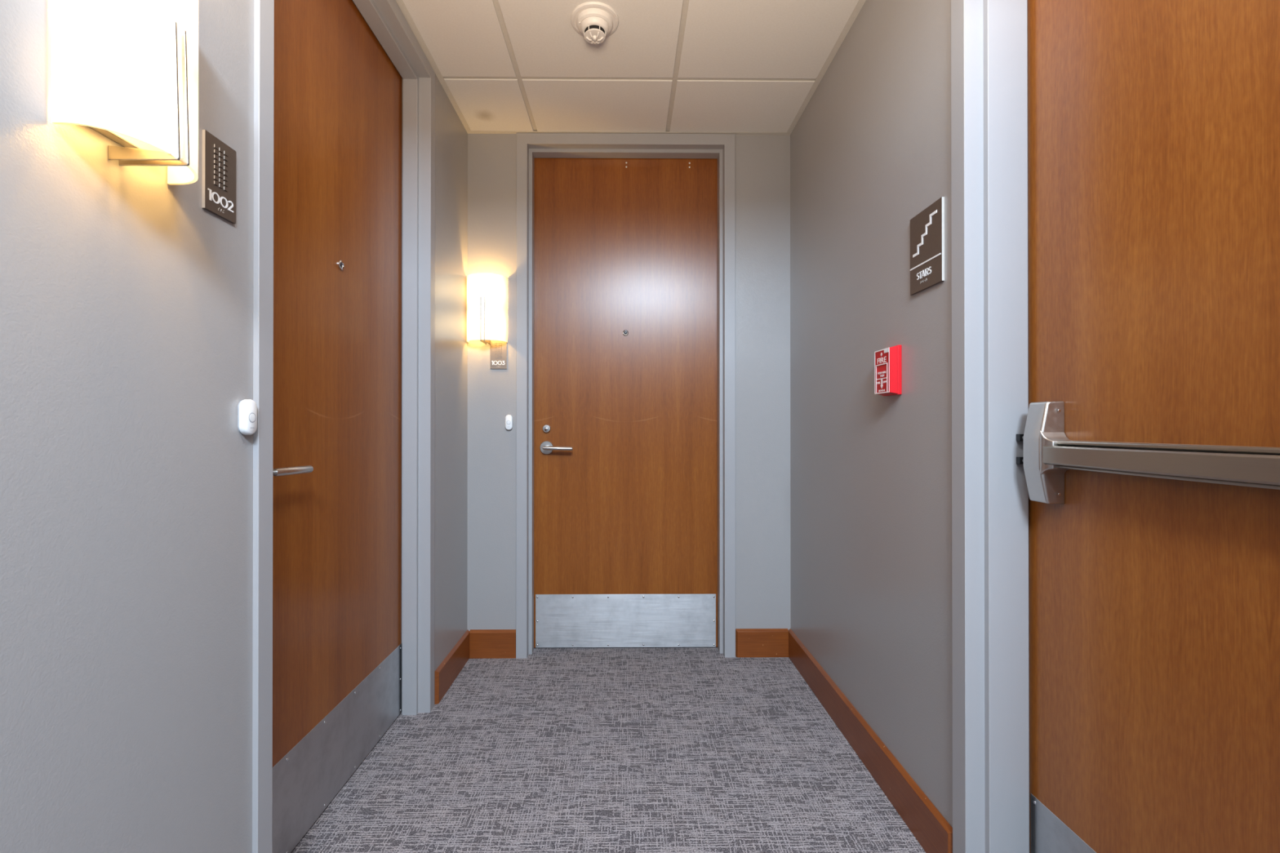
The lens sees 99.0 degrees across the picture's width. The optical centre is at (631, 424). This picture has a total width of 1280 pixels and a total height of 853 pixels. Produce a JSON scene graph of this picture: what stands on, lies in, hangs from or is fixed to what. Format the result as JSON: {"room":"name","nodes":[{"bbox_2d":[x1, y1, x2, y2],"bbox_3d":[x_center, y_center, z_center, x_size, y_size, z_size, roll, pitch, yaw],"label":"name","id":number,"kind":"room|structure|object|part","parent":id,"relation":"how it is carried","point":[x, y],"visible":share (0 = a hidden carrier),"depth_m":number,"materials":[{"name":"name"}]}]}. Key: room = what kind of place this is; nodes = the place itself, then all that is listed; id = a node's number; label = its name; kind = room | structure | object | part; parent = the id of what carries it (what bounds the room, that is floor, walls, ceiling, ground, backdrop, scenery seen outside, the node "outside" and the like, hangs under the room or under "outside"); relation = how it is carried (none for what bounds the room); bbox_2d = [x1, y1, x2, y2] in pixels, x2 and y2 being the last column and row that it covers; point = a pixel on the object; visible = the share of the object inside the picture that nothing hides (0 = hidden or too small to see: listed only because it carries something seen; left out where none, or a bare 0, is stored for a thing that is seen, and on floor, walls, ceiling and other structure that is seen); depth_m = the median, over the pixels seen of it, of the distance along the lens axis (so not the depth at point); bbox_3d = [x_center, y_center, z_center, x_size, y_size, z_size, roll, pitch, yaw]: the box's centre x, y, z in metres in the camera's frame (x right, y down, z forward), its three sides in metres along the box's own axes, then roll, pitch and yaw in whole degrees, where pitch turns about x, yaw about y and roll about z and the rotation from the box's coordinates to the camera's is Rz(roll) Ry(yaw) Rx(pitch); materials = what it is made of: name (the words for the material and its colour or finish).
{"room":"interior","nodes":[
{"label":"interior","id":0,"kind":"room"},
{"bbox_2d":[0,0,467,852],"bbox_3d":[-0.820,-0.553,0.104,0.177,3.270,5.220,0,0,-1],"label":"wall","id":1,"kind":"structure","parent":0,"point":[126,303],"depth_m":0.82,"materials":[{"name":"paint"}]},
{"bbox_2d":[51,0,198,184],"bbox_3d":[-0.695,-0.530,0.788,0.100,0.304,0.181,0,0,-1],"label":"wall sconce","id":2,"kind":"object","parent":1,"relation":"attached to","point":[126,71],"visible":1,"depth_m":0.74,"materials":[{"name":"white glass"}]},
{"bbox_3d":[-0.736,-0.535,0.788,0.018,0.254,0.120,0,0,-1],"label":"plate","id":3,"kind":"part","parent":2,"relation":"part of","materials":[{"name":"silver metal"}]},
{"bbox_2d":[202,129,235,223],"bbox_3d":[-0.744,-0.445,0.988,0.007,0.136,0.076,0,0,-1],"label":"room sign","id":4,"kind":"object","parent":1,"relation":"attached to","point":[219,159],"visible":1,"depth_m":0.98,"materials":[{"name":"plastic"}]},
{"bbox_2d":[237,399,257,435],"bbox_3d":[-0.739,-0.014,1.053,0.017,0.068,0.034,0,0,-1],"label":"doorbell","id":5,"kind":"object","parent":1,"relation":"attached to","point":[246,408],"visible":1,"depth_m":1.04,"materials":[{"name":"white plastic"}]},
{"bbox_2d":[271,0,402,852],"bbox_3d":[-0.836,-0.113,1.577,0.110,2.351,0.898,0,0,-1],"label":"door","id":6,"kind":"structure","parent":1,"relation":"in","point":[338,93],"depth_m":1.56,"materials":[{"name":"brown wood"}]},
{"bbox_3d":[-0.788,0.108,1.270,0.018,0.020,0.141,0,0,-1],"label":"lever","id":7,"kind":"part","parent":6,"relation":"part of","materials":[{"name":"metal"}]},
{"bbox_3d":[-0.846,0.934,1.581,0.002,0.254,0.880,0,0,-1],"label":"kick plate","id":8,"kind":"part","parent":6,"relation":"part of","materials":[{"name":"metal"}]},
{"bbox_2d":[252,0,435,852],"bbox_3d":[-0.824,-0.136,1.577,0.165,2.406,0.994,0,0,-1],"label":"door frame","id":9,"kind":"structure","parent":1,"relation":"attached to","point":[385,19],"depth_m":2.01,"materials":[{"name":"paint"}]},
{"bbox_2d":[435,629,469,704],"bbox_3d":[-0.745,1.006,2.297,0.013,0.128,0.427,0,0,-1],"label":"baseboard","id":10,"kind":"structure","parent":1,"relation":"attached to","point":[446,673],"depth_m":2.25,"materials":[{"name":"brown wood"}]},
{"bbox_2d":[290,647,925,852],"bbox_3d":[0.049,1.092,0.082,2.300,0.060,5.570,0,0,-1],"label":"floor","id":11,"kind":"structure","parent":0,"point":[554,749],"depth_m":1.70,"materials":[{"name":"carpet"}]},
{"bbox_2d":[466,133,791,631],"bbox_3d":[-0.010,-0.169,2.621,1.490,2.520,0.200,0,0,-1],"label":"wall","id":12,"kind":"structure","parent":0,"point":[762,162],"depth_m":2.52,"materials":[{"name":"paint"}]},
{"bbox_2d":[466,272,507,344],"bbox_3d":[-0.659,-0.521,2.466,0.181,0.304,0.100,0,0,-1],"label":"wall sconce","id":13,"kind":"object","parent":12,"relation":"attached to","point":[486,293],"visible":1,"depth_m":2.44,"materials":[{"name":"white glass"}]},
{"bbox_2d":[469,629,515,658],"bbox_3d":[-0.634,1.006,2.504,0.212,0.128,0.013,0,0,-1],"label":"baseboard","id":14,"kind":"structure","parent":12,"relation":"attached to","point":[483,643],"depth_m":2.50,"materials":[{"name":"brown wood"}]},
{"bbox_2d":[490,339,506,368],"bbox_3d":[-0.611,-0.324,2.512,0.076,0.136,0.007,0,0,-1],"label":"room sign","id":15,"kind":"object","parent":12,"relation":"attached to","point":[498,348],"visible":1,"depth_m":2.51,"materials":[{"name":"grey plastic"}]},
{"bbox_2d":[505,414,512,430],"bbox_3d":[-0.561,-0.010,2.506,0.032,0.070,0.017,0,0,-1],"label":"doorbell","id":16,"kind":"object","parent":12,"relation":"attached to","point":[508,418],"visible":1,"depth_m":2.50,"materials":[{"name":"white plastic"}]},
{"bbox_2d":[533,157,717,648],"bbox_3d":[-0.025,-0.110,2.604,0.903,2.351,0.110,0,0,-1],"label":"door","id":17,"kind":"structure","parent":12,"relation":"in","point":[625,250],"depth_m":2.61,"materials":[{"name":"brown wood"}]},
{"bbox_3d":[-0.345,0.112,2.555,0.141,0.021,0.018,0,0,-1],"label":"lever","id":18,"kind":"part","parent":17,"relation":"part of","materials":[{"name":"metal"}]},
{"bbox_3d":[-0.026,0.938,2.610,0.862,0.254,0.002,0,0,-1],"label":"kick plate","id":19,"kind":"part","parent":17,"relation":"part of","materials":[{"name":"metal"}]},
{"bbox_2d":[515,133,735,658],"bbox_3d":[-0.025,-0.135,2.591,1.007,2.410,0.165,0,0,-1],"label":"door frame","id":20,"kind":"structure","parent":12,"relation":"attached to","point":[529,146],"depth_m":2.52,"materials":[{"name":"paint"}]},
{"bbox_2d":[735,628,788,657],"bbox_3d":[0.601,1.006,2.516,0.243,0.128,0.013,0,0,-1],"label":"baseboard","id":21,"kind":"structure","parent":12,"relation":"attached to","point":[749,642],"depth_m":2.51,"materials":[{"name":"brown wood"}]},
{"bbox_2d":[395,0,866,135],"bbox_3d":[0.049,-1.768,0.091,2.300,0.838,5.470,0,0,-1],"label":"ceiling","id":22,"kind":"structure","parent":0,"point":[737,67],"depth_m":2.02,"materials":[{"name":"tile"}]},
{"bbox_2d":[570,1,618,44],"bbox_3d":[-0.121,-1.310,1.815,0.159,0.069,0.159,0,0,-1],"label":"smoke detector","id":23,"kind":"object","parent":22,"relation":"attached to","point":[595,20],"visible":1,"depth_m":1.78,"materials":[{"name":"white plastic"}]},
{"bbox_2d":[790,0,952,827],"bbox_3d":[0.858,-0.552,0.120,0.200,3.270,5.220,0,0,-1],"label":"wall","id":24,"kind":"structure","parent":0,"point":[871,473],"depth_m":1.66,"materials":[{"name":"paint"}]},
{"bbox_2d":[788,628,952,852],"bbox_3d":[0.735,1.004,1.891,0.013,0.128,1.266,0,0,-1],"label":"baseboard","id":25,"kind":"structure","parent":24,"relation":"attached to","point":[929,827],"depth_m":1.61,"materials":[{"name":"brown wood"}]},
{"bbox_2d":[874,345,902,395],"bbox_3d":[0.728,-0.151,1.550,0.035,0.136,0.090,0,0,-1],"label":"fire alarm","id":26,"kind":"object","parent":24,"relation":"attached to","point":[888,361],"visible":1,"depth_m":1.51,"materials":[{"name":"red plastic"}]},
{"bbox_3d":[0.715,-0.131,1.551,0.007,0.079,0.065,0,0,-1],"label":"pull handle","id":27,"kind":"part","parent":26,"relation":"part of","materials":[{"name":"red plastic"}]},
{"bbox_3d":[0.711,-0.132,1.551,0.001,0.080,0.068,0,0,-1],"label":"frame","id":28,"kind":"part","parent":26,"relation":"part of","materials":[{"name":"plastic"}]},
{"bbox_3d":[0.712,-0.151,1.550,0.002,0.124,0.088,0,0,-1],"label":"panel","id":29,"kind":"part","parent":26,"relation":"part of","materials":[{"name":"red plastic"}]},
{"bbox_2d":[910,196,944,295],"bbox_3d":[0.743,-0.443,1.377,0.007,0.200,0.146,0,0,-1],"label":"sign","id":30,"kind":"object","parent":24,"relation":"attached to","point":[927,227],"visible":1,"depth_m":1.37,"materials":[{"name":"brown plastic"}]},
{"bbox_2d":[951,0,1029,852],"bbox_3d":[0.825,-0.141,0.756,0.165,2.410,1.007,0,0,-1],"label":"door frame","id":31,"kind":"structure","parent":24,"relation":"attached to","point":[990,578],"depth_m":1.20,"materials":[{"name":"paint"}]},
{"bbox_2d":[1022,0,1279,852],"bbox_3d":[0.878,-0.116,0.756,0.096,2.351,0.903,0,0,-1],"label":"door","id":32,"kind":"structure","parent":24,"relation":"in","point":[1151,440],"depth_m":0.92,"materials":[{"name":"brown wood"}]},
{"bbox_3d":[0.881,0.933,0.758,0.002,0.251,0.880,0,0,-1],"label":"kick plate","id":33,"kind":"part","parent":32,"relation":"part of","materials":[{"name":"metal"}]},
{"bbox_3d":[0.864,0.058,0.724,0.036,0.054,0.742,0,0,-1],"label":"bar rail","id":34,"kind":"part","parent":32,"relation":"part of","materials":[{"name":"metal"}]}
]}

